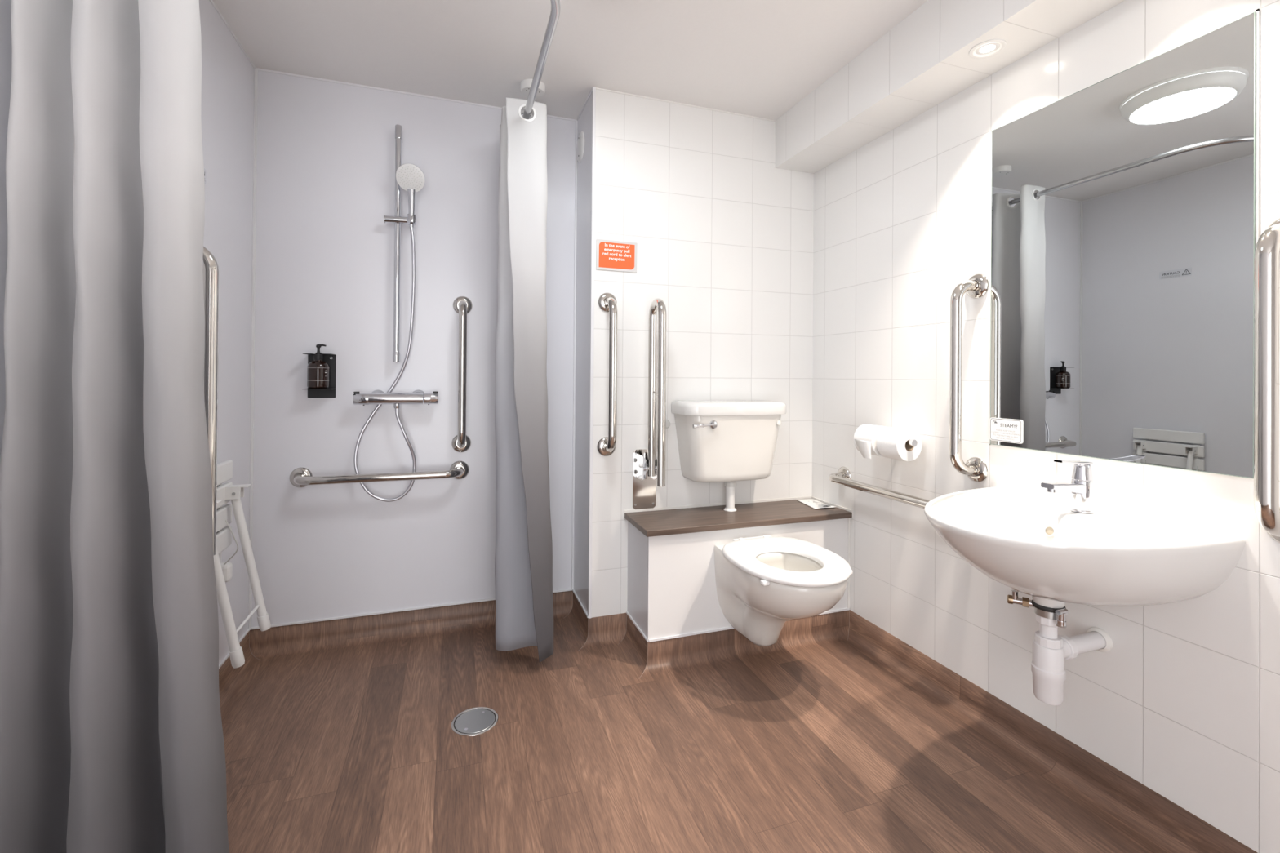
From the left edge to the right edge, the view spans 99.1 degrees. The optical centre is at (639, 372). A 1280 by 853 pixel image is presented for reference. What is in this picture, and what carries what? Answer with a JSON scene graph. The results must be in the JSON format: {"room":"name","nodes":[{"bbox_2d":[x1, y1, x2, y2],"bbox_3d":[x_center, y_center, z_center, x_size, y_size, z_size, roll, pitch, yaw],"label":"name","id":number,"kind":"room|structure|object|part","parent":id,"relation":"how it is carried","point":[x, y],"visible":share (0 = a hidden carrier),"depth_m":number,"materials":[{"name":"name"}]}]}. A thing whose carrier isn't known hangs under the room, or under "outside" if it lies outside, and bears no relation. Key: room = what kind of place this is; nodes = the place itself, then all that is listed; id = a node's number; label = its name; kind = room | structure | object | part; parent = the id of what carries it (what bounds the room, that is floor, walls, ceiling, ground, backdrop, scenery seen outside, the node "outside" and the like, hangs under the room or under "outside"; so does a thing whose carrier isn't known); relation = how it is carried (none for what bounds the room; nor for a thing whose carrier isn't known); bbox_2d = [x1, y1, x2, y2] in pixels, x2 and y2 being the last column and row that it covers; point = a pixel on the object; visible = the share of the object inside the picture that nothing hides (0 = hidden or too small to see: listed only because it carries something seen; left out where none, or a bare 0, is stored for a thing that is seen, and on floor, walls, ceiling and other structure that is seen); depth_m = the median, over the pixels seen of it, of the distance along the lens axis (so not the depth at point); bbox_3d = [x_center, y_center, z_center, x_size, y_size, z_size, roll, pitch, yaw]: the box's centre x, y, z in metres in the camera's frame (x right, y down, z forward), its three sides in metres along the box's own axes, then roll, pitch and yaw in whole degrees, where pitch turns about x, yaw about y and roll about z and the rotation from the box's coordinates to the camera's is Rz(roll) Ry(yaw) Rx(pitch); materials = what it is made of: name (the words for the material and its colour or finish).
{"room":"accessible bathroom","nodes":[
{"label":"accessible bathroom","id":0,"kind":"room"},
{"bbox_2d":[0,0,254,664],"bbox_3d":[-0.945,-0.051,0.338,0.080,2.290,3.910,1,0,-19],"label":"wall","id":1,"kind":"structure","parent":0,"point":[227,113],"depth_m":1.89,"materials":[{"name":"white paint"}]},
{"bbox_2d":[204,167,206,183],"bbox_3d":[-1.345,-0.620,1.651,0.001,0.046,0.150,1,0,-19],"label":"label","id":2,"kind":"object","parent":1,"relation":"attached to","point":[205,169],"visible":0.06,"depth_m":1.71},
{"bbox_2d":[202,246,219,555],"bbox_3d":[-1.105,0.127,1.258,0.215,0.878,0.104,1,0,-19],"label":"support rail","id":3,"kind":"object","parent":1,"relation":"attached to","point":[211,272],"visible":0.1,"depth_m":1.28,"materials":[{"name":"silver metal"}]},
{"bbox_2d":[209,0,256,69],"bbox_3d":[-0.895,-1.191,0.355,0.004,0.008,3.746,1,0,-19],"label":"trim","id":4,"kind":"structure","parent":1,"relation":"attached to","point":[211,1],"depth_m":1.90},
{"bbox_2d":[218,628,249,668],"bbox_3d":[-0.911,0.991,0.344,0.006,0.008,3.744,1,0,-19],"label":"trim","id":5,"kind":"structure","parent":1,"relation":"attached to","point":[226,657],"depth_m":1.92,"materials":[{"name":"white plastic"}]},
{"bbox_2d":[218,631,260,717],"bbox_3d":[-0.889,1.045,0.354,0.055,0.100,3.750,1,0,-19],"label":"baseboard","id":6,"kind":"structure","parent":1,"relation":"attached to","point":[231,680],"depth_m":1.92,"materials":[{"name":"brown wood"}]},
{"bbox_2d":[213,460,271,668],"bbox_3d":[-1.278,0.575,1.688,0.172,0.566,0.332,1,0,-19],"label":"shower seat","id":7,"kind":"object","parent":1,"relation":"attached to","point":[227,492],"visible":0.56,"depth_m":1.77,"materials":[{"name":"white plastic"}]},
{"bbox_3d":[-1.214,0.625,1.579,0.116,0.458,0.025,1,0,-19],"label":"leg","id":8,"kind":"part","parent":7,"relation":"part of","materials":[{"name":"white plastic"}]},
{"bbox_3d":[-1.228,0.771,1.701,0.009,0.009,0.240,1,0,-19],"label":"cross rod","id":9,"kind":"part","parent":7,"relation":"part of","materials":[{"name":"white plastic"}]},
{"bbox_3d":[-1.292,0.625,1.806,0.116,0.458,0.025,1,0,-19],"label":"leg","id":10,"kind":"part","parent":7,"relation":"part of","materials":[{"name":"white plastic"}]},
{"bbox_2d":[248,68,257,628],"bbox_3d":[-1.508,-0.096,2.119,0.005,2.174,0.005,1,0,-19],"label":"trim","id":11,"kind":"structure","parent":1,"relation":"attached to","point":[255,73],"depth_m":2.12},
{"bbox_2d":[522,0,560,119],"bbox_3d":[-0.519,-0.988,1.595,0.717,0.060,1.620,0,0,20],"label":"rail","id":12,"kind":"object","parent":1,"relation":"attached to","point":[555,4],"visible":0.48,"depth_m":1.67,"materials":[{"name":"metal"}]},
{"bbox_2d":[0,0,229,852],"bbox_3d":[-0.933,0.004,0.991,0.356,2.096,0.163,1,0,-19],"label":"shower curtain","id":13,"kind":"object","parent":12,"relation":"hanging from","point":[112,737],"visible":1,"depth_m":0.96,"materials":[{"name":"grey fabric"}]},
{"bbox_2d":[494,97,553,662],"bbox_3d":[-0.477,0.011,2.205,0.218,2.092,0.474,1,0,-19],"label":"shower curtain","id":14,"kind":"object","parent":12,"relation":"hanging from","point":[523,557],"visible":0.98,"depth_m":2.06,"materials":[{"name":"grey fabric"}]},
{"bbox_2d":[251,70,575,626],"bbox_3d":[-0.920,-0.041,2.370,1.280,2.290,0.080,1,0,-19],"label":"wall","id":15,"kind":"structure","parent":0,"point":[326,165],"depth_m":2.27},
{"bbox_2d":[302,353,336,398],"bbox_3d":[-1.271,0.013,2.163,0.100,0.176,0.085,1,0,-19],"label":"holder","id":16,"kind":"object","parent":15,"relation":"attached to","point":[330,358],"visible":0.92,"depth_m":2.21,"materials":[{"name":"black plastic"}]},
{"bbox_2d":[306,344,328,388],"bbox_3d":[-1.273,-0.026,2.158,0.076,0.175,0.076,1,0,-19],"label":"soap bottle","id":17,"kind":"object","parent":16,"relation":"in","point":[317,371],"visible":1,"depth_m":2.13,"materials":[{"name":"black plastic"}]},
{"bbox_3d":[-1.273,0.002,2.158,0.075,0.120,0.075,1,0,-19],"label":"glass","id":18,"kind":"part","parent":17,"relation":"part of","materials":[{"name":"brown glass"}]},
{"bbox_3d":[-1.271,0.064,2.161,0.100,0.002,0.082,1,0,-19],"label":"plate","id":19,"kind":"part","parent":16,"relation":"part of","materials":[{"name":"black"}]},
{"bbox_3d":[-1.270,-0.074,2.162,0.100,0.002,0.082,1,0,-19],"label":"plate","id":20,"kind":"part","parent":16,"relation":"part of","materials":[{"name":"black"}]},
{"bbox_2d":[288,461,469,487],"bbox_3d":[-1.052,0.421,2.224,0.681,0.081,0.109,1,0,-19],"label":"grab rail","id":21,"kind":"object","parent":15,"relation":"attached to","point":[299,477],"visible":1,"depth_m":2.17,"materials":[{"name":"metal"}]},
{"bbox_3d":[-1.050,0.421,2.218,0.634,0.034,0.097,1,0,-19],"label":"rail","id":22,"kind":"part","parent":21,"relation":"part of","materials":[{"name":"metal"}]},
{"bbox_2d":[352,389,438,408],"bbox_3d":[-1.002,0.108,2.252,0.317,0.074,0.089,1,0,-19],"label":"shower mixer","id":23,"kind":"object","parent":15,"relation":"attached to","point":[376,397],"visible":1,"depth_m":2.22,"materials":[{"name":"silver metal"}]},
{"bbox_3d":[-1.119,0.105,2.191,0.055,0.048,0.048,1,0,-19],"label":"temperature knob","id":24,"kind":"part","parent":23,"relation":"part of","materials":[{"name":"silver metal"}]},
{"bbox_2d":[353,226,416,502],"bbox_3d":[-1.041,-0.037,2.242,0.233,1.132,0.060,0,0,-10],"label":"shower hose","id":25,"kind":"object","parent":23,"relation":"attached to","point":[413,250],"visible":0.95,"depth_m":2.25,"materials":[{"name":"silver metal"}]},
{"bbox_3d":[-0.872,0.107,2.275,0.055,0.048,0.048,1,0,-19],"label":"flow knob","id":26,"kind":"part","parent":23,"relation":"part of","materials":[{"name":"silver metal"}]},
{"bbox_2d":[383,124,416,361],"bbox_3d":[-0.991,-0.532,2.257,0.122,0.974,0.089,1,0,-19],"label":"riser rail","id":27,"kind":"object","parent":15,"relation":"attached to","point":[397,220],"visible":1,"depth_m":2.24,"materials":[{"name":"silver metal"}]},
{"bbox_3d":[-1.000,-0.531,2.247,0.024,0.968,0.024,1,0,-19],"label":"rail","id":28,"kind":"part","parent":27,"relation":"part of","materials":[{"name":"silver metal"}]},
{"bbox_2d":[395,163,425,227],"bbox_3d":[-0.934,-0.722,2.222,0.111,0.244,0.083,1,0,-19],"label":"shower","id":29,"kind":"object","parent":27,"relation":"attached to","point":[410,177],"visible":1,"depth_m":2.21,"materials":[{"name":"silver metal"}]},
{"bbox_3d":[-0.938,-0.676,2.237,0.033,0.153,0.051,1,0,-19],"label":"handle","id":30,"kind":"part","parent":29,"relation":"part of","materials":[{"name":"silver metal"}]},
{"bbox_2d":[248,591,573,659],"bbox_3d":[-0.906,1.054,2.300,1.280,0.100,0.056,1,0,-19],"label":"baseboard","id":31,"kind":"structure","parent":15,"relation":"attached to","point":[347,633],"depth_m":2.26,"materials":[{"name":"brown wood"}]},
{"bbox_2d":[249,588,572,630],"bbox_3d":[-0.917,1.000,2.323,1.274,0.008,0.006,1,0,-19],"label":"trim","id":32,"kind":"structure","parent":15,"relation":"attached to","point":[569,589],"depth_m":2.27,"materials":[{"name":"white plastic"}]},
{"bbox_2d":[256,67,576,121],"bbox_3d":[-0.899,-1.182,2.335,1.276,0.008,0.004,1,0,-19],"label":"trim","id":33,"kind":"structure","parent":15,"relation":"attached to","point":[257,68],"depth_m":2.28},
{"bbox_2d":[451,296,472,452],"bbox_3d":[-0.758,0.006,2.325,0.081,0.681,0.109,1,0,-19],"label":"grab rail","id":34,"kind":"object","parent":15,"relation":"attached to","point":[462,305],"visible":1,"depth_m":2.28,"materials":[{"name":"metal"}]},
{"bbox_3d":[-0.756,0.006,2.320,0.034,0.634,0.097,1,0,-19],"label":"rail","id":35,"kind":"part","parent":34,"relation":"part of","materials":[{"name":"metal"}]},
{"bbox_2d":[212,0,928,119],"bbox_3d":[0.221,-1.210,0.739,2.524,0.050,3.910,1,0,-19],"label":"ceiling","id":36,"kind":"structure","parent":0,"point":[756,58],"depth_m":1.96,"materials":[{"name":"white paint"}]},
{"bbox_2d":[520,78,545,97],"bbox_3d":[-0.441,-1.167,2.242,0.100,0.032,0.100,1,0,-19],"label":"smoke detector","id":37,"kind":"object","parent":36,"relation":"attached to","point":[525,85],"visible":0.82,"depth_m":2.22,"materials":[{"name":"white plastic"}]},
{"bbox_2d":[573,90,592,613],"bbox_3d":[-0.251,-0.035,2.438,0.030,2.290,0.383,1,0,-19],"label":"wall reveal","id":38,"kind":"structure","parent":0,"point":[583,232],"depth_m":2.38,"materials":[{"name":"white paint"}]},
{"bbox_2d":[571,120,577,589],"bbox_3d":[-0.304,-0.085,2.533,0.009,2.174,0.009,1,0,-19],"label":"trim","id":39,"kind":"structure","parent":38,"relation":"attached to","point":[576,122],"depth_m":2.53,"materials":[{"name":"white plastic"}]},
{"bbox_2d":[563,592,588,650],"bbox_3d":[-0.278,1.059,2.353,0.056,0.100,0.362,1,0,-19],"label":"baseboard reveal","id":40,"kind":"structure","parent":38,"relation":"attached to","point":[577,622],"depth_m":2.35,"materials":[{"name":"brown wood"}]},
{"bbox_2d":[576,131,584,162],"bbox_3d":[-0.271,-1.017,2.457,0.012,0.132,0.132,1,0,-19],"label":"wall fitting","id":41,"kind":"object","parent":38,"relation":"attached to","point":[580,143],"visible":1,"depth_m":2.43,"materials":[{"name":"white plastic"}]},
{"bbox_2d":[572,589,588,617],"bbox_3d":[-0.263,1.006,2.388,0.006,0.008,0.307,1,0,-19],"label":"trim","id":42,"kind":"structure","parent":38,"relation":"attached to","point":[573,590],"depth_m":2.37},
{"bbox_2d":[576,87,592,120],"bbox_3d":[-0.244,-1.176,2.397,0.004,0.008,0.303,1,0,-19],"label":"trim","id":43,"kind":"structure","parent":38,"relation":"attached to","point":[588,95],"depth_m":2.38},
{"bbox_2d":[221,617,1159,852],"bbox_3d":[0.203,1.130,0.727,2.524,0.050,3.910,1,0,-19],"label":"floor","id":44,"kind":"structure","parent":0,"point":[824,748],"depth_m":1.55,"materials":[{"name":"brown wood"}]},
{"bbox_2d":[450,706,498,736],"bbox_3d":[-0.523,1.103,1.728,0.144,0.003,0.144,1,0,-19],"label":"floor drain","id":45,"kind":"object","parent":44,"relation":"on","point":[477,721],"visible":1,"depth_m":1.72,"materials":[{"name":"metal"}]},
{"bbox_2d":[626,518,850,642],"bbox_3d":[0.423,0.815,2.318,0.923,0.399,0.267,1,0,-19],"label":"box","id":46,"kind":"object","parent":44,"relation":"on","point":[672,589],"visible":0.59,"depth_m":2.12,"materials":[{"name":"white laminate"}]},
{"bbox_2d":[617,614,647,678],"bbox_3d":[-0.029,1.060,2.137,0.056,0.100,0.318,1,0,-19],"label":"baseboard","id":47,"kind":"structure","parent":46,"relation":"attached to","point":[633,646],"depth_m":2.14,"materials":[{"name":"brown wood"}]},
{"bbox_3d":[-0.007,0.808,2.179,0.010,0.392,0.252,1,0,-19],"label":"panel","id":48,"kind":"part","parent":46,"relation":"part of","materials":[{"name":"white laminate"}]},
{"bbox_3d":[0.032,0.811,2.049,0.004,0.399,0.004,1,0,-19],"label":"corner trim","id":49,"kind":"part","parent":46,"relation":"part of","materials":[{"name":"white plastic"}]},
{"bbox_3d":[0.421,1.010,2.316,0.921,0.008,0.265,1,0,-19],"label":"foot trim","id":50,"kind":"part","parent":46,"relation":"part of","materials":[{"name":"white plastic"}]},
{"bbox_2d":[624,496,853,537],"bbox_3d":[0.421,0.598,2.309,0.935,0.034,0.284,1,0,-19],"label":"shelf","id":51,"kind":"object","parent":46,"relation":"on","point":[674,520],"visible":0.8,"depth_m":2.26,"materials":[{"name":"brown wood"}]},
{"bbox_2d":[724,481,736,511],"bbox_3d":[0.388,0.526,2.345,0.055,0.132,0.055,1,0,-19],"label":"pipe","id":52,"kind":"object","parent":51,"relation":"on","point":[730,486],"visible":0.92,"depth_m":2.33,"materials":[{"name":"white plastic"}]},
{"bbox_2d":[796,498,835,509],"bbox_3d":[0.791,0.592,2.473,0.104,0.005,0.180,1,0,-14],"label":"leaflet","id":53,"kind":"object","parent":51,"relation":"on","point":[812,503],"visible":1,"depth_m":2.46,"materials":[{"name":"white paper"}]},
{"bbox_2d":[638,610,848,679],"bbox_3d":[0.448,1.064,2.161,0.974,0.100,0.056,1,0,-19],"label":"baseboard","id":54,"kind":"structure","parent":46,"relation":"attached to","point":[698,651],"depth_m":2.15,"materials":[{"name":"brown wood"}]},
{"bbox_2d":[714,535,852,646],"bbox_3d":[0.515,0.838,1.950,0.394,0.382,0.500,1,0,-19],"label":"toilet","id":55,"kind":"object","parent":46,"relation":"attached to","point":[764,583],"visible":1,"depth_m":1.92,"materials":[{"name":"white glazed ceramic"},{"name":"white plastic"},{"name":"water"}]},
{"bbox_3d":[0.522,0.662,1.935,0.394,0.026,0.468,1,0,-19],"label":"seat","id":56,"kind":"part","parent":55,"relation":"part of","materials":[{"name":"white plastic"}]},
{"bbox_3d":[0.897,0.815,2.342,0.009,0.390,0.004,1,0,-19],"label":"trim","id":57,"kind":"part","parent":46,"relation":"part of","materials":[{"name":"white"}]},
{"bbox_2d":[591,88,813,617],"bbox_3d":[0.299,-0.031,2.462,1.080,2.290,0.080,1,0,-19],"label":"wall","id":58,"kind":"structure","parent":0,"point":[723,235],"depth_m":2.40,"materials":[{"name":"white tile"}]},
{"bbox_2d":[587,86,595,618],"bbox_3d":[-0.199,-0.086,2.250,0.013,2.190,0.012,1,0,-19],"label":"trim","id":59,"kind":"structure","parent":58,"relation":"attached to","point":[593,92],"depth_m":2.25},
{"bbox_2d":[577,613,626,651],"bbox_3d":[-0.150,1.060,2.234,0.221,0.100,0.056,1,0,-19],"label":"baseboard","id":60,"kind":"structure","parent":58,"relation":"attached to","point":[606,630],"depth_m":2.26,"materials":[{"name":"brown wood"}]},
{"bbox_2d":[596,293,617,456],"bbox_3d":[-0.121,0.007,2.219,0.081,0.681,0.109,1,0,-19],"label":"grab rail","id":61,"kind":"object","parent":58,"relation":"attached to","point":[606,446],"visible":1,"depth_m":2.17,"materials":[{"name":"metal"}]},
{"bbox_3d":[-0.119,0.007,2.213,0.034,0.634,0.097,1,0,-19],"label":"rail","id":62,"kind":"part","parent":61,"relation":"part of","materials":[{"name":"metal"}]},
{"bbox_2d":[595,239,637,272],"bbox_3d":[-0.097,-0.489,2.282,0.179,0.127,0.005,1,0,-19],"label":"sign","id":63,"kind":"object","parent":58,"relation":"attached to","point":[613,255],"visible":1,"depth_m":2.28,"materials":[{"name":"orange plastic"}]},
{"bbox_2d":[632,297,666,509],"bbox_3d":[0.055,0.140,2.223,0.104,0.878,0.215,1,0,-19],"label":"support rail","id":64,"kind":"object","parent":58,"relation":"attached to","point":[647,468],"visible":1,"depth_m":2.23,"materials":[{"name":"metal"}]},
{"bbox_3d":[0.019,0.452,2.321,0.104,0.254,0.004,1,0,-19],"label":"wall plate","id":65,"kind":"part","parent":64,"relation":"part of","materials":[{"name":"metal"}]},
{"bbox_3d":[0.068,0.072,2.189,0.034,0.742,0.144,1,0,-19],"label":"rail","id":66,"kind":"part","parent":64,"relation":"part of","materials":[{"name":"metal"}]},
{"bbox_2d":[666,419,670,428],"bbox_3d":[0.111,0.219,2.338,0.036,0.036,0.032,1,0,-19],"label":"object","id":67,"kind":"object","parent":58,"relation":"attached to","point":[668,423],"visible":0.52,"depth_m":2.33,"materials":[{"name":"grey plastic"}]},
{"bbox_2d":[595,87,775,121],"bbox_3d":[0.224,-1.174,2.394,0.860,0.006,0.004,1,0,-19],"label":"trim","id":68,"kind":"structure","parent":58,"relation":"attached to","point":[597,88],"depth_m":2.38,"materials":[{"name":"white paint"}]},
{"bbox_2d":[671,400,786,482],"bbox_3d":[0.394,0.291,2.336,0.476,0.336,0.214,1,0,-19],"label":"toilet cistern","id":69,"kind":"object","parent":58,"relation":"attached to","point":[726,440],"visible":1,"depth_m":2.27,"materials":[{"name":"white ceramic"}]},
{"bbox_3d":[0.262,0.212,2.188,0.107,0.018,0.017,1,0,-21],"label":"lever","id":70,"kind":"part","parent":69,"relation":"part of","materials":[{"name":"silver metal"}]},
{"bbox_3d":[0.393,0.150,2.342,0.476,0.054,0.202,1,0,-19],"label":"lid","id":71,"kind":"part","parent":69,"relation":"part of","materials":[{"name":"white ceramic"}]},
{"bbox_2d":[853,424,886,459],"bbox_3d":[0.905,0.264,2.107,0.117,0.122,0.100,1,0,-19],"label":"toilet roll","id":72,"kind":"object","parent":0,"point":[865,436],"visible":0.64,"depth_m":2.07,"materials":[{"name":"white paper"}]},
{"bbox_2d":[775,0,1124,173],"bbox_3d":[1.286,-1.066,0.940,0.214,0.220,3.443,1,0,-19],"label":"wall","id":73,"kind":"structure","parent":0,"point":[923,61],"depth_m":1.81,"materials":[{"name":"white paint"}]},
{"bbox_2d":[968,38,1006,58],"bbox_3d":[1.022,-0.953,1.605,0.094,0.004,0.094,1,0,-19],"label":"recessed light","id":74,"kind":"object","parent":73,"relation":"in","point":[987,48],"visible":1,"depth_m":1.60,"materials":[{"name":"white plastic"}]},
{"bbox_3d":[1.022,-0.954,1.605,0.040,0.001,0.040,1,0,-19],"label":"bulb","id":75,"kind":"part","parent":74,"relation":"part of","materials":[{"name":"white glass"}]},
{"bbox_2d":[812,0,1279,852],"bbox_3d":[1.417,-0.029,0.982,0.080,2.290,3.603,1,0,-19],"label":"wall","id":76,"kind":"structure","parent":0,"point":[1184,702],"depth_m":1.72,"materials":[{"name":"white tile"}]},
{"bbox_2d":[828,466,929,508],"bbox_3d":[0.939,0.449,2.078,0.109,0.081,0.681,1,0,-19],"label":"grab rail","id":77,"kind":"object","parent":76,"relation":"attached to","point":[842,477],"visible":0.56,"depth_m":2.07,"materials":[{"name":"metal"}]},
{"bbox_2d":[905,439,917,446],"bbox_3d":[0.958,0.249,2.057,0.090,0.044,0.258,1,0,-19],"label":"toilet roll holder","id":78,"kind":"object","parent":76,"relation":"attached to","point":[912,442],"visible":0.3,"depth_m":1.93,"materials":[{"name":"silver metal"}]},
{"bbox_2d":[876,426,921,462],"bbox_3d":[0.946,0.260,1.992,0.115,0.115,0.100,1,0,-19],"label":"toilet roll","id":79,"kind":"object","parent":78,"relation":"hanging from","point":[891,441],"visible":0.95,"depth_m":1.95,"materials":[{"name":"white paper"}]},
{"bbox_3d":[0.967,0.249,1.931,0.025,0.025,0.014,1,0,-19],"label":"knob","id":80,"kind":"part","parent":78,"relation":"part of","materials":[{"name":"silver metal"}]},
{"bbox_2d":[949,273,988,482],"bbox_3d":[1.050,0.016,1.764,0.109,0.681,0.081,1,0,-19],"label":"grab rail","id":81,"kind":"object","parent":76,"relation":"attached to","point":[975,468],"visible":1,"depth_m":1.74,"materials":[{"name":"metal"}]},
{"bbox_2d":[847,609,1257,852],"bbox_3d":[1.387,1.065,0.831,0.056,0.100,3.180,1,0,-19],"label":"baseboard","id":82,"kind":"structure","parent":76,"relation":"attached to","point":[1162,824],"depth_m":1.52,"materials":[{"name":"brown wood"}]},
{"bbox_2d":[924,486,1245,606],"bbox_3d":[0.982,0.458,1.366,0.489,0.207,0.570,1,0,-19],"label":"basin","id":83,"kind":"object","parent":76,"relation":"attached to","point":[1033,544],"visible":1,"depth_m":1.22,"materials":[{"name":"white ceramic"}]},
{"bbox_2d":[1040,459,1094,513],"bbox_3d":[1.095,0.289,1.393,0.154,0.136,0.051,1,0,-19],"label":"mixer tap","id":84,"kind":"object","parent":83,"relation":"on","point":[1081,486],"visible":1,"depth_m":1.39,"materials":[{"name":"silver metal"}]},
{"bbox_3d":[1.080,0.294,1.388,0.123,0.032,0.036,1,0,-19],"label":"spout","id":85,"kind":"part","parent":84,"relation":"part of","materials":[{"name":"silver metal"}]},
{"bbox_3d":[1.108,0.228,1.398,0.104,0.012,0.032,1,0,-19],"label":"lever","id":86,"kind":"part","parent":84,"relation":"part of","materials":[{"name":"silver metal"}]},
{"bbox_2d":[1031,595,1112,705],"bbox_3d":[1.105,0.691,1.401,0.228,0.271,0.070,1,0,-19],"label":"trap","id":87,"kind":"object","parent":83,"relation":"attached to","point":[1051,650],"visible":0.88,"depth_m":1.36,"materials":[{"name":"plastic"}]},
{"bbox_2d":[1007,590,1034,607],"bbox_3d":[0.994,0.589,1.415,0.067,0.036,0.022,0,0,33],"label":"valve","id":88,"kind":"object","parent":87,"relation":"attached to","point":[1013,598],"visible":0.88,"depth_m":1.42,"materials":[{"name":"silver metal"}]},
{"bbox_2d":[1031,595,1065,608],"bbox_3d":[1.031,0.570,1.376,0.068,0.030,0.068,1,0,-19],"label":"outlet","id":89,"kind":"object","parent":87,"relation":"attached to","point":[1037,602],"depth_m":1.35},
{"bbox_2d":[1031,640,1066,705],"bbox_3d":[1.029,0.753,1.375,0.070,0.145,0.070,1,0,-19],"label":"bottle","id":90,"kind":"object","parent":87,"relation":"on","point":[1047,664],"depth_m":1.35,"materials":[{"name":"white plastic"}]},
{"bbox_2d":[1054,608,1068,627],"bbox_3d":[1.030,0.598,1.331,0.028,0.040,0.021,1,0,-19],"label":"valve","id":91,"kind":"object","parent":87,"relation":"attached to","point":[1060,620],"visible":1,"depth_m":1.32,"materials":[{"name":"silver metal"}]},
{"bbox_2d":[1058,631,1106,660],"bbox_3d":[1.127,0.703,1.408,0.175,0.057,0.057,1,0,-19],"label":"pipe","id":92,"kind":"object","parent":87,"relation":"attached to","point":[1070,646],"depth_m":1.40,"materials":[{"name":"white plastic"}]},
{"bbox_2d":[989,8,1259,479],"bbox_3d":[1.215,-0.273,1.448,0.006,1.005,0.611,1,0,-19],"label":"mirror","id":93,"kind":"object","parent":76,"relation":"attached to","point":[1124,206],"visible":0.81,"depth_m":1.36,"materials":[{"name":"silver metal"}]},
{"bbox_2d":[990,417,1022,444],"bbox_3d":[1.127,0.177,1.679,0.003,0.072,0.103,1,0,-19],"label":"sign","id":94,"kind":"object","parent":93,"relation":"attached to","point":[1006,430],"visible":1,"depth_m":1.68,"materials":[{"name":"white plastic"}]},
{"bbox_2d":[992,429,1020,439],"bbox_3d":[1.125,0.190,1.679,0.001,0.029,0.092,1,0,-19],"label":"print","id":95,"kind":"object","parent":94,"relation":"attached to","point":[997,434],"depth_m":1.68,"materials":[{"name":"grey paper"}]},
{"bbox_2d":[1253,217,1279,542],"bbox_3d":[1.279,0.014,1.094,0.109,0.681,0.081,1,0,-19],"label":"grab rail","id":96,"kind":"object","parent":76,"relation":"attached to","point":[1267,251],"visible":1,"depth_m":1.07,"materials":[{"name":"metal"}]}
]}

